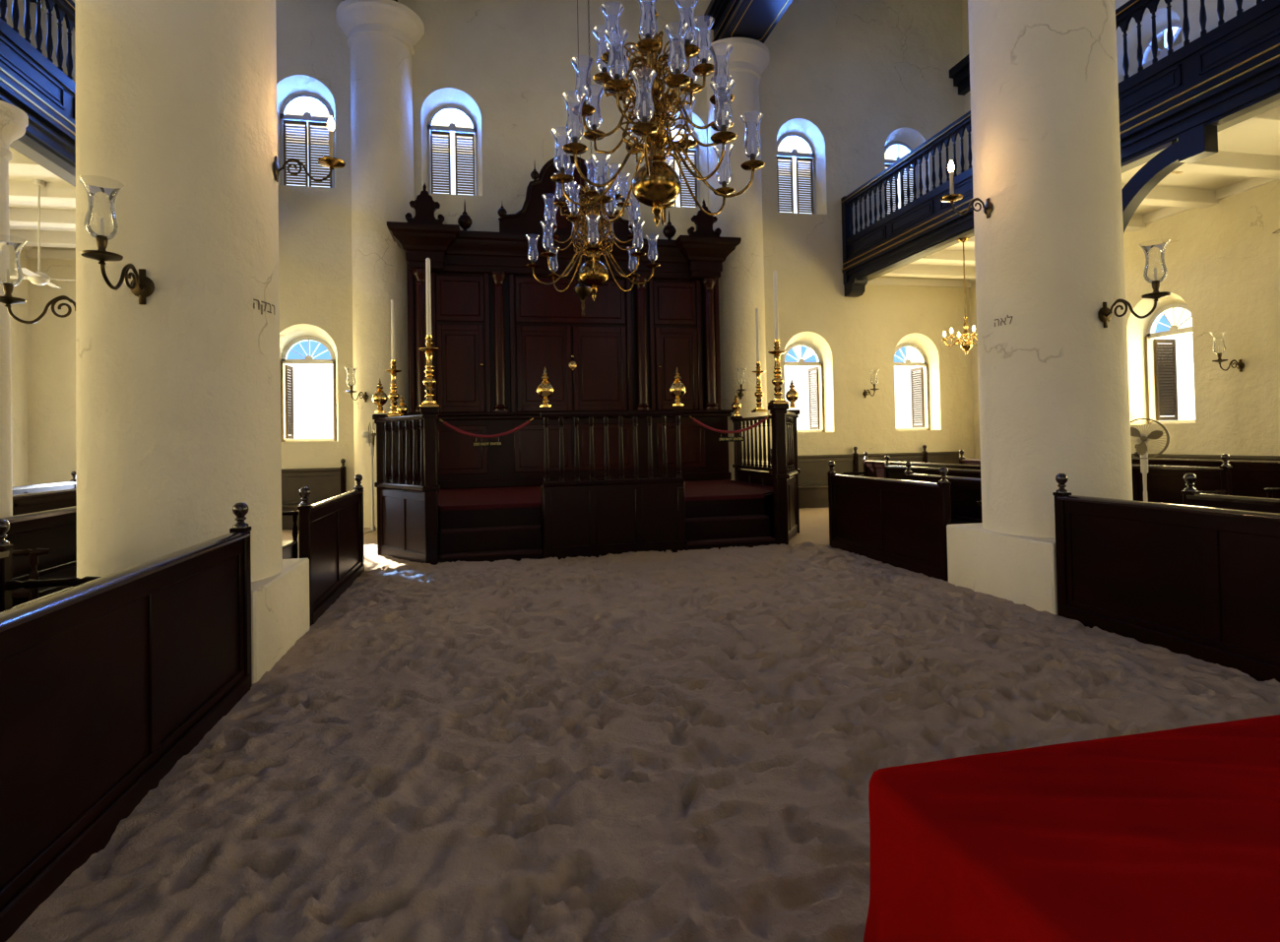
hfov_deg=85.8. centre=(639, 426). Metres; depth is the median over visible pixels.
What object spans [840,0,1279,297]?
gallery
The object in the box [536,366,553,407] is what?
brass finial
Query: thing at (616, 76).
socket
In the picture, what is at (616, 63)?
candle
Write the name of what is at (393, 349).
candle
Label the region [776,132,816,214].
window
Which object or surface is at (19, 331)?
wall
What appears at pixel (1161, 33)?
window
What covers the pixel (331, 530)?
wooden partition
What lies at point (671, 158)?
shutter
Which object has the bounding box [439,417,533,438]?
rope barrier
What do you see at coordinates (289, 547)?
bench
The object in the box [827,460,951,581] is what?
wooden partition
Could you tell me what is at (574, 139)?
socket
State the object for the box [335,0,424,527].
column
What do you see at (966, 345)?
chandelier
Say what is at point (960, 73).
crown molding
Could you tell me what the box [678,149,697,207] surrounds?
shutter
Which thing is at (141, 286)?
sconce
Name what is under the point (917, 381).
shutter
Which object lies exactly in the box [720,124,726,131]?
socket
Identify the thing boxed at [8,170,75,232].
ceiling
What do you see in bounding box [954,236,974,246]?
trim
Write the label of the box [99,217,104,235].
candle
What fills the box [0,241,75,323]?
sconce
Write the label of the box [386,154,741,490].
ark
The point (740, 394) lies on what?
sconce
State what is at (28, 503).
bench
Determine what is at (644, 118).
socket
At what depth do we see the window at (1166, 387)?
12.96 m
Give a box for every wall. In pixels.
[0,0,28,486]
[27,0,974,492]
[960,0,1279,459]
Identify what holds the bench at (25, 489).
on the floor
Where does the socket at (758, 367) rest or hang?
attached to the candlestick at (758, 394)
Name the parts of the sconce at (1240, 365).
lamp shade, scroll arm, plate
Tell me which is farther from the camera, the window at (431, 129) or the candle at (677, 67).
the window at (431, 129)
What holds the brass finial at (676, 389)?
on the wooden bench at (426, 523)
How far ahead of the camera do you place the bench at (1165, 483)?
9.56 m
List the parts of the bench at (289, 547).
seat, arm post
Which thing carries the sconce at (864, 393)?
attached to the wall at (855, 79)
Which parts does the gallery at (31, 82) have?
panel moulding, handrail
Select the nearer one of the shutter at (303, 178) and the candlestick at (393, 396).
the candlestick at (393, 396)
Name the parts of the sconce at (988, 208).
bulb, scroll arm, plate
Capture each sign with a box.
[473,438,502,447]
[718,435,743,442]
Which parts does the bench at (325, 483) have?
seat, rail, backrest, post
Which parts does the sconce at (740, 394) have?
lamp shade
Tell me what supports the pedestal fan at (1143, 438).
on the floor
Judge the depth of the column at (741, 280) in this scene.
15.31 m
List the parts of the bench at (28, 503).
rail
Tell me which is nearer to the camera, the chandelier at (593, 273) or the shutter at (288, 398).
the chandelier at (593, 273)
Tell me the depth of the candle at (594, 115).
7.21 m
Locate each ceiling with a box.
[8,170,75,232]
[907,127,1279,266]
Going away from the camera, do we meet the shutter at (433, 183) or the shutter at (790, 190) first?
the shutter at (433, 183)
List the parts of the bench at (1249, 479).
rail, arm post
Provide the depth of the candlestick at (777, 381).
10.27 m
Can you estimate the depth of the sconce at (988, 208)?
6.88 m
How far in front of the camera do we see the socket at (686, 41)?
6.46 m
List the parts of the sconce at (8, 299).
lamp shade, scroll arm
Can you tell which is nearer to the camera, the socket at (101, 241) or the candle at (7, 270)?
the socket at (101, 241)
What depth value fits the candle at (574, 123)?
6.26 m
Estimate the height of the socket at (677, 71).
0.115 m
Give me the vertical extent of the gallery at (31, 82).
2.370 m
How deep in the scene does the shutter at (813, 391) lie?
16.99 m
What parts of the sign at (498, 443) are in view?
plate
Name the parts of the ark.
panel, door, door, crest moulding, panel, lock plate, door, panel, door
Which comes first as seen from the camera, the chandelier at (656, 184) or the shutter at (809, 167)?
the chandelier at (656, 184)
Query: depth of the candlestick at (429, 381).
9.20 m
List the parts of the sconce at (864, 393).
lamp shade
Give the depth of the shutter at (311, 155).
14.41 m
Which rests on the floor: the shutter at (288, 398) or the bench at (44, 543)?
the bench at (44, 543)
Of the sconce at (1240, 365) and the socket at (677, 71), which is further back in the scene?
the sconce at (1240, 365)
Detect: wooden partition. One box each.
[0,502,252,941]
[297,474,364,626]
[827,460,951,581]
[1052,473,1279,682]
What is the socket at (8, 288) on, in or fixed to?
attached to the sconce at (8, 299)
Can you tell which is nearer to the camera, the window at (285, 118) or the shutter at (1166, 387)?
the shutter at (1166, 387)
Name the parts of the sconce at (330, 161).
plate, scroll arm, bulb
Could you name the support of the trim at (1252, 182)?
attached to the wall at (1222, 260)
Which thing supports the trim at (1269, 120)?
attached to the wall at (1222, 260)
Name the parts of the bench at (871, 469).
post, rail, backrest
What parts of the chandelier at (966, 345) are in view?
rod, stem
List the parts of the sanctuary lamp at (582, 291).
lamp shade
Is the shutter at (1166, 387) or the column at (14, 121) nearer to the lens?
the column at (14, 121)
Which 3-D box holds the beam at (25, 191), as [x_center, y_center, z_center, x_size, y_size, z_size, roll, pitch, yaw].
[-9.239,-3.439,10.010,3.140,0.230,0.260,-1,-1,-12]
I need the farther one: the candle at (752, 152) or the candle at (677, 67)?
the candle at (752, 152)
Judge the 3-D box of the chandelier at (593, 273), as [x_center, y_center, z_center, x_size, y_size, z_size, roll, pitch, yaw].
[-0.817,-6.439,11.031,1.991,8.890,1.991,-2,-1,19]
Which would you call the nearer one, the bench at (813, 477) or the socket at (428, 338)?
the socket at (428, 338)
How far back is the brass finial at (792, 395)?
11.68 m
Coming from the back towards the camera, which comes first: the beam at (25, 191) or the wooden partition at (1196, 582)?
the beam at (25, 191)
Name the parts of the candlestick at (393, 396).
stem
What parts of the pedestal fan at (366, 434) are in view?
motor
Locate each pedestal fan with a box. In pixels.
[362,422,377,534]
[1130,418,1169,502]
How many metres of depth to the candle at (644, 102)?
5.90 m
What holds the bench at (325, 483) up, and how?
on the floor
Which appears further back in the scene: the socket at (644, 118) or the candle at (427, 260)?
the candle at (427, 260)
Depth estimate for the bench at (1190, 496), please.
5.92 m
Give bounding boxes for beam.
[704,0,792,43]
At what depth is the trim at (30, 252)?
12.96 m
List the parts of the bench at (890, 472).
post, rail, backrest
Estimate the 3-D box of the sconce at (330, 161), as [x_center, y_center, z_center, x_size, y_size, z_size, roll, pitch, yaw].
[-2.681,-2.263,5.611,0.525,0.566,0.210,-1,-1,-12]
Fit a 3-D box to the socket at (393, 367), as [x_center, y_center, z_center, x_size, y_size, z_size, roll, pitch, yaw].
[-4.242,-1.059,11.866,0.096,0.182,0.096,-1,-1,-12]
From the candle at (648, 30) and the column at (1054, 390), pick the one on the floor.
the column at (1054, 390)
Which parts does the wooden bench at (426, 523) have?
corner post, panel, handrail, moulding, panel, corner post, corner post, handrail, moulding, corner post, panel, handrail, moulding, corner post, panel, corner post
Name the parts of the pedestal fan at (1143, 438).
motor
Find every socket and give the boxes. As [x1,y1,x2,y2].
[1,282,13,296]
[95,235,108,251]
[390,360,396,370]
[425,334,433,347]
[560,167,565,173]
[572,135,577,142]
[614,73,619,79]
[641,116,647,123]
[674,67,680,74]
[684,38,690,44]
[718,86,724,92]
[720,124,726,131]
[721,181,726,187]
[750,153,755,160]
[756,361,761,370]
[773,339,779,350]
[1151,280,1159,292]
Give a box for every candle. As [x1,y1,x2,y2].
[5,267,10,283]
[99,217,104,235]
[390,299,395,360]
[425,257,431,335]
[573,121,575,135]
[592,113,595,124]
[611,32,614,46]
[615,59,618,73]
[642,100,645,116]
[646,19,649,33]
[676,54,679,68]
[721,109,724,125]
[751,139,754,153]
[755,308,760,362]
[772,269,778,339]
[1153,267,1157,280]
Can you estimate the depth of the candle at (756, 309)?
13.28 m
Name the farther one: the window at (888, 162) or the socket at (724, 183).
the window at (888, 162)
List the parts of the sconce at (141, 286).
lamp shade, scroll arm, plate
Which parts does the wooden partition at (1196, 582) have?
post, rail, skirting, panel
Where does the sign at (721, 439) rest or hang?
hanging from the rope barrier at (768, 416)
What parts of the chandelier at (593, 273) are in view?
lamp shade, lamp shade, lamp shade, lamp shade, lamp shade, lamp shade, arm, arm, arm, lamp shade, arm, arm, lamp shade, arm, lamp shade, arm, arm, chain, lamp shade, stem, lamp shade, globe, arm, arm, lamp shade, lamp shade, arm, arm, arm, arm, lamp shade, arm, lamp shade, lamp shade, lamp shade, lamp shade, lamp shade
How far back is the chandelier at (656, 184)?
6.70 m
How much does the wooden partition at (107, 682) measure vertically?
1.330 m
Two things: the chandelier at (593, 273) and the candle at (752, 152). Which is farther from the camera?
the chandelier at (593, 273)
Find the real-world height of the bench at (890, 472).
1.320 m
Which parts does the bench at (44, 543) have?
arm post, rail, seat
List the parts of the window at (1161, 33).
pane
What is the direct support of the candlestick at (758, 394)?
on the wooden bench at (426, 523)
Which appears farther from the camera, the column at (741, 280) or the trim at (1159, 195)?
the column at (741, 280)
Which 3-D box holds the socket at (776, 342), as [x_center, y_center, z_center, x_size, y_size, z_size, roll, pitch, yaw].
[2.051,-1.214,10.326,0.096,0.182,0.096,-1,-1,-12]
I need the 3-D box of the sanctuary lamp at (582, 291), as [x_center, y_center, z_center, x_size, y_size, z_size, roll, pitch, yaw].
[-1.094,-6.345,12.300,0.330,8.800,0.330,-1,-1,-12]
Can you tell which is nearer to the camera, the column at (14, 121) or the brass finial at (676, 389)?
the column at (14, 121)
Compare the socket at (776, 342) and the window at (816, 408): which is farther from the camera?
the window at (816, 408)
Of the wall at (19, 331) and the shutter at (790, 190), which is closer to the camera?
the wall at (19, 331)
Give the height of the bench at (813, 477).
1.440 m
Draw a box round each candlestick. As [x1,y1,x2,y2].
[384,360,402,416]
[418,334,440,407]
[751,361,767,412]
[768,339,788,404]
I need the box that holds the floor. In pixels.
[5,508,1279,941]
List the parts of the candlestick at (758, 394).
stem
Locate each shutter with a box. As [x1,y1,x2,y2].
[283,120,308,187]
[284,365,293,439]
[308,121,331,188]
[430,130,450,193]
[454,131,475,195]
[665,149,676,206]
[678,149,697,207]
[776,155,793,213]
[795,157,813,214]
[808,367,820,430]
[899,165,915,207]
[910,367,924,428]
[1153,339,1178,420]
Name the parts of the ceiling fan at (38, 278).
blade, blade, rod, motor, blade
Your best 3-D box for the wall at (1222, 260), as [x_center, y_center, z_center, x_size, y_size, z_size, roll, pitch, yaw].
[10.742,-4.681,7.066,0.550,12.800,21.000,-1,-1,-12]
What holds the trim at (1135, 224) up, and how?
attached to the wall at (1222, 260)
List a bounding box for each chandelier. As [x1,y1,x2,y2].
[525,0,660,301]
[550,0,765,227]
[941,237,977,354]
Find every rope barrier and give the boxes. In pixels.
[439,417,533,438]
[688,414,770,433]
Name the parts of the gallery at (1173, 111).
post, handrail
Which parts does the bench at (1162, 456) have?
rail, backrest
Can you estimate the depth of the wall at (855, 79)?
15.60 m
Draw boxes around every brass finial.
[372,378,387,413]
[396,394,407,416]
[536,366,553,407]
[669,367,685,406]
[731,392,741,415]
[785,379,798,408]
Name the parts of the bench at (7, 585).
rail, post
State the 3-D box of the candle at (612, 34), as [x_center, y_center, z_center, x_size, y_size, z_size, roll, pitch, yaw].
[-0.259,-3.685,6.567,0.024,0.150,0.024,-2,-1,30]
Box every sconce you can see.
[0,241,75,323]
[78,179,154,304]
[273,116,345,182]
[345,368,368,402]
[736,368,746,399]
[862,369,879,397]
[940,159,992,218]
[1097,241,1171,327]
[1210,331,1244,372]
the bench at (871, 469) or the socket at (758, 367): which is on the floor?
the bench at (871, 469)
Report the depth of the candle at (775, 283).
10.31 m
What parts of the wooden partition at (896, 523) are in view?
post, rail, panel frame, skirting, panel, post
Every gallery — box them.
[0,0,75,187]
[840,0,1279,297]
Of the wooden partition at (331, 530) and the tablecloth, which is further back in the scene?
the wooden partition at (331, 530)
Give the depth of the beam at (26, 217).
11.13 m
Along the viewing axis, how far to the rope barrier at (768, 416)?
10.17 m
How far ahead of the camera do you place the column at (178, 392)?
4.85 m
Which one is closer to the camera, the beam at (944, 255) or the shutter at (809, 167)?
the beam at (944, 255)
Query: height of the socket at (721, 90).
0.115 m
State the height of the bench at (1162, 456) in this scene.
1.440 m
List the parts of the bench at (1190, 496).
post, rail, backrest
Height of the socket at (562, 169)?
0.115 m
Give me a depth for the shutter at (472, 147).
15.05 m
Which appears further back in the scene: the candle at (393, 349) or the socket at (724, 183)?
the candle at (393, 349)
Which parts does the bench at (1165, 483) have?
rail, post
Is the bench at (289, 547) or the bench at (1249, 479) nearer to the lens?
the bench at (289, 547)
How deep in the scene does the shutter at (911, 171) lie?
17.37 m
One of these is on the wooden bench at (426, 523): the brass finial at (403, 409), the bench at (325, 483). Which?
the brass finial at (403, 409)
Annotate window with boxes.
[279,93,334,188]
[280,336,336,442]
[427,105,477,195]
[665,123,700,207]
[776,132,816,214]
[783,342,824,432]
[884,141,918,214]
[894,343,929,431]
[1137,22,1182,72]
[1145,303,1195,424]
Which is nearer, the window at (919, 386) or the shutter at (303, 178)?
the shutter at (303, 178)
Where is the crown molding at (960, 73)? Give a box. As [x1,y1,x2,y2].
[949,53,970,95]
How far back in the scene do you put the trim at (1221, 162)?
9.85 m
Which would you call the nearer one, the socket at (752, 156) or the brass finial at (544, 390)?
the socket at (752, 156)
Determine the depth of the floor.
3.73 m
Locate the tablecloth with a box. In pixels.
[863,714,1279,941]
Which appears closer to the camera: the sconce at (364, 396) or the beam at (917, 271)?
the sconce at (364, 396)
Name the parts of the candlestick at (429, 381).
stem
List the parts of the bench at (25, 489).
backrest, rail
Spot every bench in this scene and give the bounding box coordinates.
[0,506,76,607]
[0,519,101,612]
[12,470,76,495]
[12,488,76,515]
[281,458,346,530]
[281,511,298,559]
[372,403,800,565]
[768,445,959,509]
[842,451,980,478]
[880,455,980,480]
[903,461,982,524]
[958,449,1232,505]
[1131,444,1279,460]
[1131,457,1279,499]
[1181,473,1279,513]
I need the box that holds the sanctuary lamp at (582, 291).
[573,0,591,317]
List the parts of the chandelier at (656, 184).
lamp shade, lamp shade, lamp shade, lamp shade, lamp shade, arm, lamp shade, arm, lamp shade, lamp shade, arm, arm, arm, lamp shade, arm, arm, arm, lamp shade, arm, lamp shade, lamp shade, arm, arm, stem, globe, arm, arm, arm, arm, lamp shade, arm, arm, lamp shade, lamp shade, lamp shade, arm, arm, arm, arm, lamp shade, arm, lamp shade, lamp shade, lamp shade, lamp shade, lamp shade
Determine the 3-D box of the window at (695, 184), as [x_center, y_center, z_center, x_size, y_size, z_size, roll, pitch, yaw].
[0.868,-6.031,16.084,1.040,2.080,0.090,-1,-1,-12]
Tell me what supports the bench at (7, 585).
on the floor
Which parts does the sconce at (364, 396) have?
lamp shade, scroll arm, plate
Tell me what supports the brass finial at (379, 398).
on the wooden bench at (426, 523)
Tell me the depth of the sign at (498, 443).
9.41 m
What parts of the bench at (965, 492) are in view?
rail, backrest, seat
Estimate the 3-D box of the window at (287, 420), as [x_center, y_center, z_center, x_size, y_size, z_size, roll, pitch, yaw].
[-6.893,-0.774,14.497,1.040,2.180,0.625,-1,-1,-12]
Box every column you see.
[0,100,28,608]
[14,0,310,683]
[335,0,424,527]
[697,37,769,480]
[946,0,1133,614]
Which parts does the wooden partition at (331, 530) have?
post, panel, panel frame, rail, skirting, post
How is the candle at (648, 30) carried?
on the chandelier at (656, 184)
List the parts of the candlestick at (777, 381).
stem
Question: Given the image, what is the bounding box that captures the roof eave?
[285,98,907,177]
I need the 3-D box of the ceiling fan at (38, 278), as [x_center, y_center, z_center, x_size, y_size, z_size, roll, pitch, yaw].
[-8.672,-2.797,9.945,0.957,1.520,0.957,-2,-1,23]
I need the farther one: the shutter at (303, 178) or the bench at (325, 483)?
the shutter at (303, 178)
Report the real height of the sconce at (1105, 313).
0.658 m
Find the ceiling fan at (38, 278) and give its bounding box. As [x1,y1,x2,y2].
[9,179,75,288]
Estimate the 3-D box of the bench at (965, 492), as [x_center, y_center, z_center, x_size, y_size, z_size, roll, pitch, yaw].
[4.000,1.146,9.166,0.600,1.300,2.245,-1,-1,-12]
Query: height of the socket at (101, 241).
0.122 m
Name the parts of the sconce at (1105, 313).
plate, scroll arm, lamp shade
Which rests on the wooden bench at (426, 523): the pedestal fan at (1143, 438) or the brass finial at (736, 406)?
the brass finial at (736, 406)
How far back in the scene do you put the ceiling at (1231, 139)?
10.60 m
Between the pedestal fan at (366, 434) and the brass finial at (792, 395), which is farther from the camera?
the pedestal fan at (366, 434)
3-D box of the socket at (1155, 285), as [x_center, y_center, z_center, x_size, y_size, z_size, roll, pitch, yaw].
[4.445,-1.194,5.939,0.062,0.122,0.064,-1,-1,-12]
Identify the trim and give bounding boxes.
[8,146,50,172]
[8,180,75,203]
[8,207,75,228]
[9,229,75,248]
[22,246,75,259]
[866,177,1279,287]
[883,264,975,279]
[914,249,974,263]
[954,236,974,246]
[1121,183,1218,208]
[1124,214,1146,231]
[1136,150,1279,179]
[1230,106,1279,131]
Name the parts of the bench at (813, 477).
seat, post, rail, backrest, post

